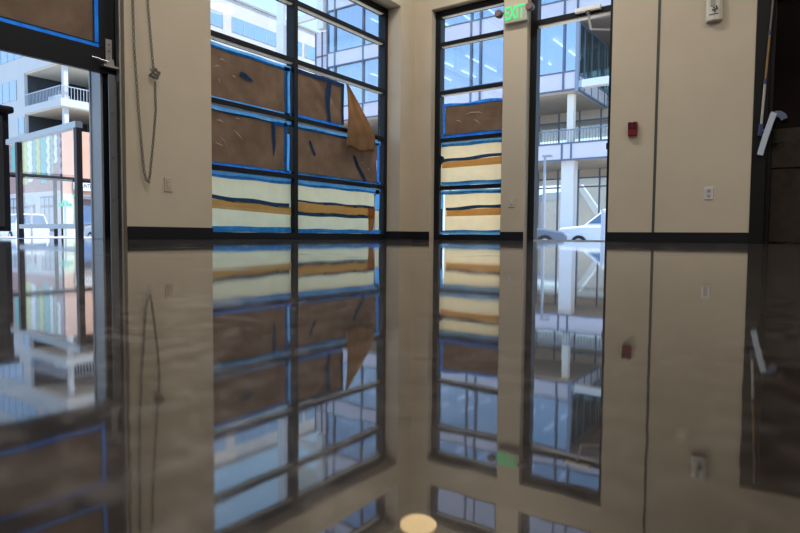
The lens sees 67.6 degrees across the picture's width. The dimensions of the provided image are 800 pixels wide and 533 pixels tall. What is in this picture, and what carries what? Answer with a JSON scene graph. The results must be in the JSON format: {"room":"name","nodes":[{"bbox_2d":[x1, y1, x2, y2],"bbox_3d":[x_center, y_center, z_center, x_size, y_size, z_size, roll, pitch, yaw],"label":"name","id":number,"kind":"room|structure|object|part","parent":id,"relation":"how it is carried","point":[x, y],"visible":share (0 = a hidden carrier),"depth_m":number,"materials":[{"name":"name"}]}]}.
{"room":"empty commercial space","nodes":[
{"label":"empty commercial space","id":0,"kind":"room"},
{"bbox_2d":[120,0,414,238],"bbox_3d":[-3.832,-2.408,2.293,0.324,4.600,13.515,3,4,35],"label":"wall","id":1,"kind":"structure","parent":0,"point":[181,29],"depth_m":4.96,"materials":[{"name":"beige paint"}]},
{"bbox_2d":[0,0,118,74],"bbox_3d":[-3.214,-2.311,2.997,0.095,1.857,3.670,3,4,35],"label":"garage door","id":2,"kind":"structure","parent":1,"relation":"in","point":[14,39],"depth_m":4.27,"materials":[{"name":"brown metal"}]},
{"bbox_2d":[0,0,98,46],"bbox_3d":[-2.553,-1.847,3.991,0.009,0.475,1.080,3,4,35],"label":"paper","id":3,"kind":"object","parent":2,"relation":"attached to","point":[75,20],"visible":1,"depth_m":4.21,"materials":[{"name":"brown paper"}]},
{"bbox_3d":[-3.241,-1.476,3.055,0.045,0.182,3.670,3,4,35],"label":"rail","id":4,"kind":"part","parent":2,"relation":"part of","materials":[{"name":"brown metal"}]},
{"bbox_2d":[88,71,104,238],"bbox_3d":[-2.321,-1.736,4.536,0.157,3.050,0.025,3,4,35],"label":"trim","id":5,"kind":"structure","parent":1,"relation":"attached to","point":[95,79],"depth_m":4.57,"materials":[{"name":"grey paint"}]},
{"bbox_2d":[102,74,110,238],"bbox_3d":[-2.229,-1.735,4.540,0.012,3.050,0.087,3,4,35],"label":"trim","id":6,"kind":"structure","parent":1,"relation":"attached to","point":[104,77],"depth_m":4.56,"materials":[{"name":"brown metal"}]},
{"bbox_2d":[108,74,118,238],"bbox_3d":[-2.201,-0.827,4.544,0.091,1.235,0.060,3,4,35],"label":"door track","id":7,"kind":"object","parent":1,"relation":"attached to","point":[112,104],"visible":0.92,"depth_m":4.52,"materials":[{"name":"grey metal"}]},
{"bbox_2d":[114,0,115,79],"bbox_3d":[-2.173,-1.736,4.570,0.070,3.050,0.026,3,4,35],"label":"trim","id":8,"kind":"structure","parent":1,"relation":"attached to","point":[114,0],"depth_m":4.55,"materials":[{"name":"black metal"}]},
{"bbox_2d":[115,0,123,238],"bbox_3d":[-2.135,-1.733,4.519,0.050,3.050,0.013,3,4,35],"label":"trim","id":9,"kind":"structure","parent":1,"relation":"attached to","point":[117,2],"depth_m":4.54,"materials":[{"name":"metal"}]},
{"bbox_2d":[131,0,160,182],"bbox_3d":[-1.990,-2.291,4.573,0.075,3.280,0.296,3,4,35],"label":"chain","id":10,"kind":"object","parent":1,"relation":"hanging from","point":[156,75],"visible":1,"depth_m":4.65,"materials":[{"name":"silver metal"}]},
{"bbox_2d":[164,177,171,191],"bbox_3d":[-1.891,-0.668,4.874,0.012,0.115,0.074,3,4,35],"label":"wall outlet","id":11,"kind":"object","parent":1,"relation":"attached to","point":[167,181],"visible":1,"depth_m":4.87,"materials":[{"name":"beige plastic"}]},
{"bbox_2d":[167,180,170,188],"bbox_3d":[-1.888,-0.668,4.872,0.005,0.066,0.033,3,4,35],"label":"receptacle","id":12,"kind":"object","parent":11,"relation":"attached to","point":[168,181],"depth_m":4.87,"materials":[{"name":"beige plastic"}]},
{"bbox_2d":[127,226,412,238],"bbox_3d":[-1.066,-0.339,6.283,0.260,0.100,3.943,3,4,35],"label":"baseboard","id":13,"kind":"structure","parent":1,"relation":"attached to","point":[133,232],"depth_m":4.95,"materials":[{"name":"black"}]},
{"bbox_2d":[211,0,387,238],"bbox_3d":[-1.024,-1.751,6.486,0.114,2.900,2.851,3,4,35],"label":"window","id":14,"kind":"structure","parent":1,"relation":"in","point":[290,59],"depth_m":6.38,"materials":[{"name":"brown metal"}]},
{"bbox_2d":[211,104,290,173],"bbox_3d":[-1.480,-1.230,5.853,0.023,0.554,1.133,3,4,36],"label":"paper","id":15,"kind":"object","parent":14,"relation":"attached to","point":[241,139],"visible":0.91,"depth_m":5.85,"materials":[{"name":"brown paper"}]},
{"bbox_2d":[211,41,290,114],"bbox_3d":[-1.475,-1.820,5.822,0.019,0.514,1.133,3,4,35],"label":"paper","id":16,"kind":"object","parent":14,"relation":"attached to","point":[237,76],"visible":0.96,"depth_m":5.83,"materials":[{"name":"brown paper"}]},
{"bbox_2d":[212,170,290,232],"bbox_3d":[-1.485,-0.623,5.885,0.011,0.575,1.133,3,4,35],"label":"paper","id":17,"kind":"object","parent":14,"relation":"attached to","point":[241,202],"visible":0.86,"depth_m":5.90,"materials":[{"name":"beige paper"}]},
{"bbox_2d":[298,69,343,126],"bbox_3d":[-0.888,-1.863,6.662,0.031,0.523,0.798,3,4,35],"label":"paper","id":18,"kind":"object","parent":14,"relation":"attached to","point":[320,98],"visible":0.94,"depth_m":6.67,"materials":[{"name":"brown paper"}]},
{"bbox_2d":[298,180,379,233],"bbox_3d":[-0.690,-0.674,7.012,0.013,0.577,1.508,3,4,35],"label":"paper","id":19,"kind":"object","parent":14,"relation":"attached to","point":[322,207],"visible":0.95,"depth_m":6.94,"materials":[{"name":"beige paper"}]},
{"bbox_2d":[298,124,380,184],"bbox_3d":[-0.685,-1.282,6.980,0.018,0.554,1.508,3,4,35],"label":"paper","id":20,"kind":"object","parent":14,"relation":"attached to","point":[322,153],"visible":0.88,"depth_m":6.86,"materials":[{"name":"brown paper"}]},
{"bbox_2d":[346,84,374,151],"bbox_3d":[-0.474,-1.748,7.103,0.079,0.761,0.583,3,4,35],"label":"flap","id":21,"kind":"object","parent":14,"relation":"hanging from","point":[360,135],"visible":1,"depth_m":7.07,"materials":[{"name":"brown paper"}]},
{"bbox_2d":[0,239,799,532],"bbox_3d":[0.473,0.131,-0.450,10.700,0.120,13.800,3,4,35],"label":"floor","id":22,"kind":"structure","parent":0,"point":[147,385],"depth_m":0.17,"materials":[{"name":"concrete"}]},
{"bbox_2d":[413,0,799,243],"bbox_3d":[4.504,-2.474,4.862,11.000,4.600,0.285,3,4,35],"label":"wall","id":23,"kind":"structure","parent":0,"point":[707,70],"depth_m":6.06,"materials":[{"name":"beige paint"}]},
{"bbox_2d":[433,0,503,239],"bbox_3d":[0.897,-1.785,7.452,1.025,2.900,0.110,3,4,35],"label":"window","id":24,"kind":"structure","parent":23,"relation":"in","point":[441,45],"depth_m":7.58,"materials":[{"name":"brown metal"}]},
{"bbox_2d":[441,188,500,233],"bbox_3d":[0.890,-0.686,7.493,0.884,0.565,0.010,3,4,35],"label":"paper","id":25,"kind":"object","parent":24,"relation":"attached to","point":[468,211],"visible":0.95,"depth_m":7.48,"materials":[{"name":"beige paper"}]},
{"bbox_2d":[441,138,501,185],"bbox_3d":[0.889,-1.299,7.466,0.900,0.555,0.012,3,4,35],"label":"paper","id":26,"kind":"object","parent":24,"relation":"attached to","point":[474,161],"visible":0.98,"depth_m":7.46,"materials":[{"name":"beige paper"}]},
{"bbox_2d":[442,98,501,137],"bbox_3d":[0.901,-1.848,7.432,0.880,0.441,0.016,3,4,35],"label":"paper","id":27,"kind":"object","parent":24,"relation":"attached to","point":[484,116],"visible":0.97,"depth_m":7.43,"materials":[{"name":"brown paper"}]},
{"bbox_2d":[508,197,514,206],"bbox_3d":[1.307,-0.752,7.009,0.082,0.115,0.018,3,4,35],"label":"wall switch","id":28,"kind":"object","parent":23,"relation":"attached to","point":[511,201],"visible":1,"depth_m":7.00,"materials":[{"name":"beige plastic"}]},
{"bbox_2d":[494,2,534,24],"bbox_3d":[1.315,-2.902,6.854,0.477,0.190,0.101,3,4,35],"label":"exit sign","id":29,"kind":"object","parent":23,"relation":"attached to","point":[518,13],"visible":1,"depth_m":6.84,"materials":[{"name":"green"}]},
{"bbox_2d":[494,10,503,18],"bbox_3d":[1.166,-2.939,6.951,0.119,0.092,0.091,3,4,35],"label":"lamp","id":30,"kind":"object","parent":29,"relation":"attached to","point":[498,14],"depth_m":6.93,"materials":[{"name":"grey"}]},
{"bbox_2d":[525,2,534,10],"bbox_3d":[1.473,-2.930,6.742,0.092,0.092,0.081,3,4,35],"label":"lamp","id":31,"kind":"object","parent":29,"relation":"attached to","point":[529,6],"depth_m":6.71,"materials":[{"name":"grey"}]},
{"bbox_2d":[527,0,612,240],"bbox_3d":[2.164,-1.755,7.059,0.960,2.900,1.035,3,4,35],"label":"door","id":32,"kind":"structure","parent":23,"relation":"in","point":[593,11],"depth_m":6.90,"materials":[{"name":"clear glass"}]},
{"bbox_3d":[2.081,-2.687,6.551,0.026,0.142,0.148,2,3,31],"label":"closer arm","id":33,"kind":"part","parent":32,"relation":"part of","materials":[{"name":"silver metal"}]},
{"bbox_2d":[413,232,748,242],"bbox_3d":[4.411,-0.221,4.850,10.376,0.100,0.012,3,4,35],"label":"baseboard","id":34,"kind":"structure","parent":23,"relation":"attached to","point":[694,237],"depth_m":6.06,"materials":[{"name":"black"}]},
{"bbox_2d":[628,122,637,135],"bbox_3d":[2.409,-1.424,6.181,0.090,0.138,0.052,3,4,35],"label":"fire alarm","id":35,"kind":"object","parent":23,"relation":"attached to","point":[632,126],"visible":1,"depth_m":6.17,"materials":[{"name":"red plastic"}]},
{"bbox_3d":[2.398,-1.457,6.163,0.086,0.071,0.012,3,4,35],"label":"pull handle","id":36,"kind":"part","parent":35,"relation":"part of","materials":[{"name":"red plastic"}]},
{"bbox_2d":[651,0,660,231],"bbox_3d":[2.619,-2.599,6.020,0.026,4.500,0.024,3,4,35],"label":"trim","id":37,"kind":"structure","parent":23,"relation":"attached to","point":[659,1],"depth_m":6.06,"materials":[{"name":"grey"}]},
{"bbox_2d":[704,187,712,199],"bbox_3d":[3.008,-0.715,5.817,0.078,0.122,0.010,3,4,35],"label":"wall outlet","id":38,"kind":"object","parent":23,"relation":"attached to","point":[708,191],"visible":1,"depth_m":5.82,"materials":[{"name":"grey plastic"}]},
{"bbox_2d":[706,0,722,22],"bbox_3d":[3.001,-2.462,5.703,0.144,0.225,0.074,3,4,35],"label":"fire alarm","id":39,"kind":"object","parent":23,"relation":"attached to","point":[714,8],"visible":1,"depth_m":5.68,"materials":[{"name":"grey plastic"}]},
{"bbox_2d":[748,0,799,242],"bbox_3d":[3.810,-1.370,5.300,1.158,2.340,0.142,3,4,35],"label":"door","id":40,"kind":"structure","parent":23,"relation":"in","point":[774,212],"depth_m":5.52,"materials":[{"name":"black"}]},
{"bbox_3d":[3.810,-1.370,5.300,1.158,2.340,0.142,3,4,35],"label":"frame","id":41,"kind":"part","parent":40,"relation":"part of","materials":[{"name":"black metal"}]},
{"bbox_2d":[757,0,787,155],"bbox_3d":[3.415,-1.747,5.444,0.231,1.450,0.047,3,4,35],"label":"door handle","id":42,"kind":"object","parent":40,"relation":"hanging from","point":[764,133],"visible":1,"depth_m":5.47,"materials":[{"name":"grey metal"}]},
{"bbox_3d":[3.494,-1.143,5.507,0.098,0.044,0.054,3,4,35],"label":"lever handle","id":43,"kind":"part","parent":40,"relation":"part of","materials":[{"name":"black"}]},
{"bbox_3d":[3.847,-0.553,5.358,0.905,0.678,0.037,3,4,35],"label":"panel","id":44,"kind":"part","parent":40,"relation":"part of","materials":[{"name":"brown wood"}]},
{"bbox_3d":[3.848,-1.081,5.325,0.905,0.360,0.050,3,4,35],"label":"lock rail","id":45,"kind":"part","parent":40,"relation":"part of","materials":[{"name":"brown wood"}]},
{"bbox_3d":[3.848,-1.855,5.277,0.905,1.190,0.010,3,4,35],"label":"glass panel","id":46,"kind":"part","parent":40,"relation":"part of","materials":[{"name":"black glass"}]},
{"label":"outside","id":47,"kind":"structure","parent":0,"visible":0},
{"bbox_3d":[13.261,-1.289,36.198,40.000,0.250,17.500,3,4,35],"label":"sidewalk","id":48,"kind":"object","parent":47,"visible":0},
{"bbox_2d":[315,0,610,233],"bbox_3d":[9.453,-13.771,39.778,27.535,23.950,15.100,3,4,35],"label":"office building","id":49,"kind":"structure","parent":48,"relation":"on","point":[574,58],"depth_m":35.34,"materials":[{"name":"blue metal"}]},
{"bbox_2d":[553,38,562,46],"bbox_3d":[9.257,-13.031,34.808,0.100,0.080,1.700,3,4,35],"label":"strip light","id":50,"kind":"object","parent":49,"relation":"attached to","point":[559,41],"depth_m":34.77,"materials":[{"name":"white"}]},
{"bbox_3d":[5.691,-7.018,33.765,26.000,0.720,0.040,3,4,35],"label":"railing","id":51,"kind":"part","parent":49,"relation":"part of","materials":[{"name":"blue"}]},
{"bbox_3d":[9.232,-11.052,30.980,0.180,3.880,0.230,3,4,35],"label":"corner post","id":52,"kind":"part","parent":49,"relation":"part of","materials":[{"name":"blue"}]},
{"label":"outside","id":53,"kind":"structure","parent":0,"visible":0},
{"bbox_2d":[0,236,90,238],"bbox_3d":[-0.254,0.269,1.048,17.600,0.538,17.400,3,4,35],"label":"patio","id":54,"kind":"structure","parent":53,"point":[1,237],"depth_m":6.74,"materials":[{"name":"concrete"}]},
{"bbox_2d":[0,105,13,230],"bbox_3d":[-5.537,-1.206,7.464,0.780,1.662,1.030,3,4,35],"label":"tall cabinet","id":55,"kind":"object","parent":54,"relation":"on","point":[5,205],"visible":1,"depth_m":7.59,"materials":[{"name":"black paint"}]},
{"bbox_3d":[-5.247,-1.195,7.278,0.020,1.400,0.740,3,4,35],"label":"door panel","id":56,"kind":"part","parent":55,"relation":"part of","materials":[{"name":"black"}]},
{"bbox_3d":[-5.531,-1.990,7.424,0.780,0.090,1.030,3,4,35],"label":"lid","id":57,"kind":"part","parent":55,"relation":"part of","materials":[{"name":"black paint"}]},
{"bbox_2d":[6,121,83,238],"bbox_3d":[-3.539,-0.807,5.890,1.873,1.060,0.060,3,4,41],"label":"windscreen","id":58,"kind":"object","parent":54,"relation":"on","point":[76,126],"visible":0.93,"depth_m":5.56,"materials":[{"name":"grey metal"}]},
{"bbox_3d":[-4.020,-0.816,6.306,0.050,1.027,0.050,3,4,35],"label":"post","id":59,"kind":"part","parent":58,"relation":"part of","materials":[{"name":"grey metal"}]},
{"bbox_3d":[-3.535,-1.298,5.865,1.873,0.075,0.060,3,4,41],"label":"rail","id":60,"kind":"part","parent":58,"relation":"part of","materials":[{"name":"grey metal"}]},
{"bbox_3d":[-3.440,-0.392,5.823,1.543,0.050,0.040,3,4,41],"label":"rail","id":61,"kind":"part","parent":58,"relation":"part of","materials":[{"name":"grey metal"}]},
{"bbox_3d":[-2.853,-0.754,5.300,0.050,1.027,0.050,3,4,35],"label":"post","id":62,"kind":"part","parent":58,"relation":"part of","materials":[{"name":"grey metal"}]},
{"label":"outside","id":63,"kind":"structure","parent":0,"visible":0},
{"bbox_3d":[32.110,-2.267,62.963,260.000,0.250,260.000,3,4,35],"label":"street","id":64,"kind":"object","parent":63,"visible":0},
{"bbox_2d":[0,214,49,236],"bbox_3d":[-22.935,-2.303,36.132,4.691,1.700,1.880,3,4,43],"label":"car","id":65,"kind":"object","parent":64,"relation":"on","point":[37,218],"visible":0.44,"depth_m":34.70,"materials":[{"name":"white paint"}]},
{"bbox_3d":[-23.070,-2.796,35.218,3.109,0.432,0.167,3,4,43],"label":"glass","id":66,"kind":"part","parent":65,"relation":"part of","materials":[{"name":"blue glass"}]},
{"bbox_3d":[-21.360,-2.729,34.635,0.197,0.516,1.480,3,4,43],"label":"glass","id":67,"kind":"part","parent":65,"relation":"part of","materials":[{"name":"blue glass"}]},
{"bbox_2d":[25,194,36,236],"bbox_3d":[-14.086,-1.721,22.818,0.380,2.050,0.097,-1,3,-32],"label":"road sign","id":68,"kind":"object","parent":64,"relation":"on","point":[30,199],"visible":0.9,"depth_m":22.78,"materials":[{"name":"grey metal"}]},
{"bbox_3d":[-14.092,-1.722,22.827,0.074,2.050,0.074,-1,3,-32],"label":"post","id":69,"kind":"part","parent":68,"relation":"part of","materials":[{"name":"grey metal"}]},
{"bbox_2d":[10,172,89,236],"bbox_3d":[-7.897,-0.848,10.116,0.090,1.713,11.500,3,4,35],"label":"guard rail","id":70,"kind":"object","parent":64,"relation":"on","point":[55,179],"visible":0.28,"depth_m":11.68,"materials":[{"name":"black metal"}]},
{"bbox_3d":[-6.763,-0.885,11.727,0.065,1.640,0.065,-1,3,-32],"label":"post","id":71,"kind":"part","parent":70,"relation":"part of","materials":[{"name":"black"}]},
{"bbox_2d":[58,199,71,236],"bbox_3d":[-15.718,-2.064,28.046,0.538,2.170,0.438,3,4,35],"label":"street sign","id":72,"kind":"object","parent":64,"relation":"on","point":[64,203],"visible":0.83,"depth_m":27.99,"materials":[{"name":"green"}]},
{"bbox_3d":[-15.711,-2.888,28.004,0.644,0.150,0.030,0,3,-1],"label":"blade","id":73,"kind":"part","parent":72,"relation":"part of","materials":[{"name":"green metal"}]},
{"bbox_3d":[-15.718,-2.064,28.046,0.092,2.170,0.092,-1,3,-32],"label":"post","id":74,"kind":"part","parent":72,"relation":"part of","materials":[{"name":"grey metal"}]},
{"bbox_2d":[84,226,90,236],"bbox_3d":[-17.004,-2.242,35.873,4.691,1.700,1.880,3,4,37],"label":"car","id":75,"kind":"object","parent":64,"relation":"on","point":[87,230],"visible":0.13,"depth_m":36.28,"materials":[{"name":"silver metal"}]},
{"bbox_2d":[0,0,318,235],"bbox_3d":[-33.496,-17.920,82.002,40.100,27.300,43.650,3,4,35],"label":"balcony building","id":76,"kind":"structure","parent":64,"relation":"on","point":[42,94],"depth_m":57.71,"materials":[{"name":"white paint"}]},
{"bbox_3d":[-31.368,-15.925,57.916,7.000,1.130,6.300,3,4,35],"label":"balcony railing","id":77,"kind":"part","parent":76,"relation":"part of","materials":[{"name":"grey"}]},
{"bbox_3d":[-32.214,-15.663,56.381,2.200,0.750,1.000,3,4,35],"label":"balcony seat","id":78,"kind":"part","parent":76,"relation":"part of","materials":[{"name":"white"}]},
{"bbox_2d":[277,0,325,64],"bbox_3d":[-7.162,-12.516,42.453,5.000,21.000,0.550,3,4,35],"label":"steel frame","id":79,"kind":"object","parent":64,"relation":"on","point":[321,4],"visible":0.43,"depth_m":42.85,"materials":[{"name":"white"}]},
{"bbox_3d":[-8.539,-12.428,43.458,0.700,20.700,0.500,3,4,35],"label":"post","id":80,"kind":"part","parent":79,"relation":"part of","materials":[{"name":"white"}]},
{"bbox_3d":[-5.315,-19.434,40.773,0.550,6.380,0.450,3,4,35],"label":"post","id":81,"kind":"part","parent":79,"relation":"part of","materials":[{"name":"white"}]},
{"bbox_2d":[455,228,568,239],"bbox_3d":[4.338,-1.337,24.184,4.650,1.439,1.880,1,3,7],"label":"car","id":82,"kind":"object","parent":64,"relation":"on","point":[542,234],"visible":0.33,"depth_m":23.11,"materials":[{"name":"blue paint"}]},
{"bbox_2d":[542,154,552,228],"bbox_3d":[7.119,-3.117,28.934,0.470,4.550,0.260,3,4,35],"label":"street lamp","id":83,"kind":"object","parent":64,"relation":"on","point":[548,155],"visible":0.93,"depth_m":28.94,"materials":[{"name":"grey metal"}]},
{"bbox_2d":[538,192,560,230],"bbox_3d":[16.481,-4.976,61.610,4.200,5.050,4.400,3,4,35],"label":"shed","id":84,"kind":"object","parent":64,"relation":"on","point":[551,198],"visible":0.26,"depth_m":60.05,"materials":[{"name":"beige"}]},
{"bbox_2d":[558,212,600,239],"bbox_3d":[9.298,-1.500,25.576,4.691,1.700,1.880,2,3,29],"label":"car","id":85,"kind":"object","parent":64,"relation":"on","point":[591,230],"visible":0.13,"depth_m":25.35,"materials":[{"name":"white paint"}]},
{"bbox_3d":[9.382,-1.990,24.655,3.109,0.432,0.167,2,3,29],"label":"glass","id":86,"kind":"part","parent":85,"relation":"part of","materials":[{"name":"blue glass"}]},
{"bbox_2d":[578,183,605,225],"bbox_3d":[19.524,-5.694,53.189,8.200,7.400,6.600,3,4,35],"label":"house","id":87,"kind":"structure","parent":64,"relation":"on","point":[588,196],"depth_m":51.83,"materials":[{"name":"beige"}]},
{"bbox_2d":[600,209,605,239],"bbox_3d":[6.160,-1.010,18.016,0.200,1.450,0.200,3,4,35],"label":"bollard","id":88,"kind":"object","parent":64,"relation":"on","point":[603,212],"visible":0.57,"depth_m":17.93,"materials":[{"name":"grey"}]}
]}

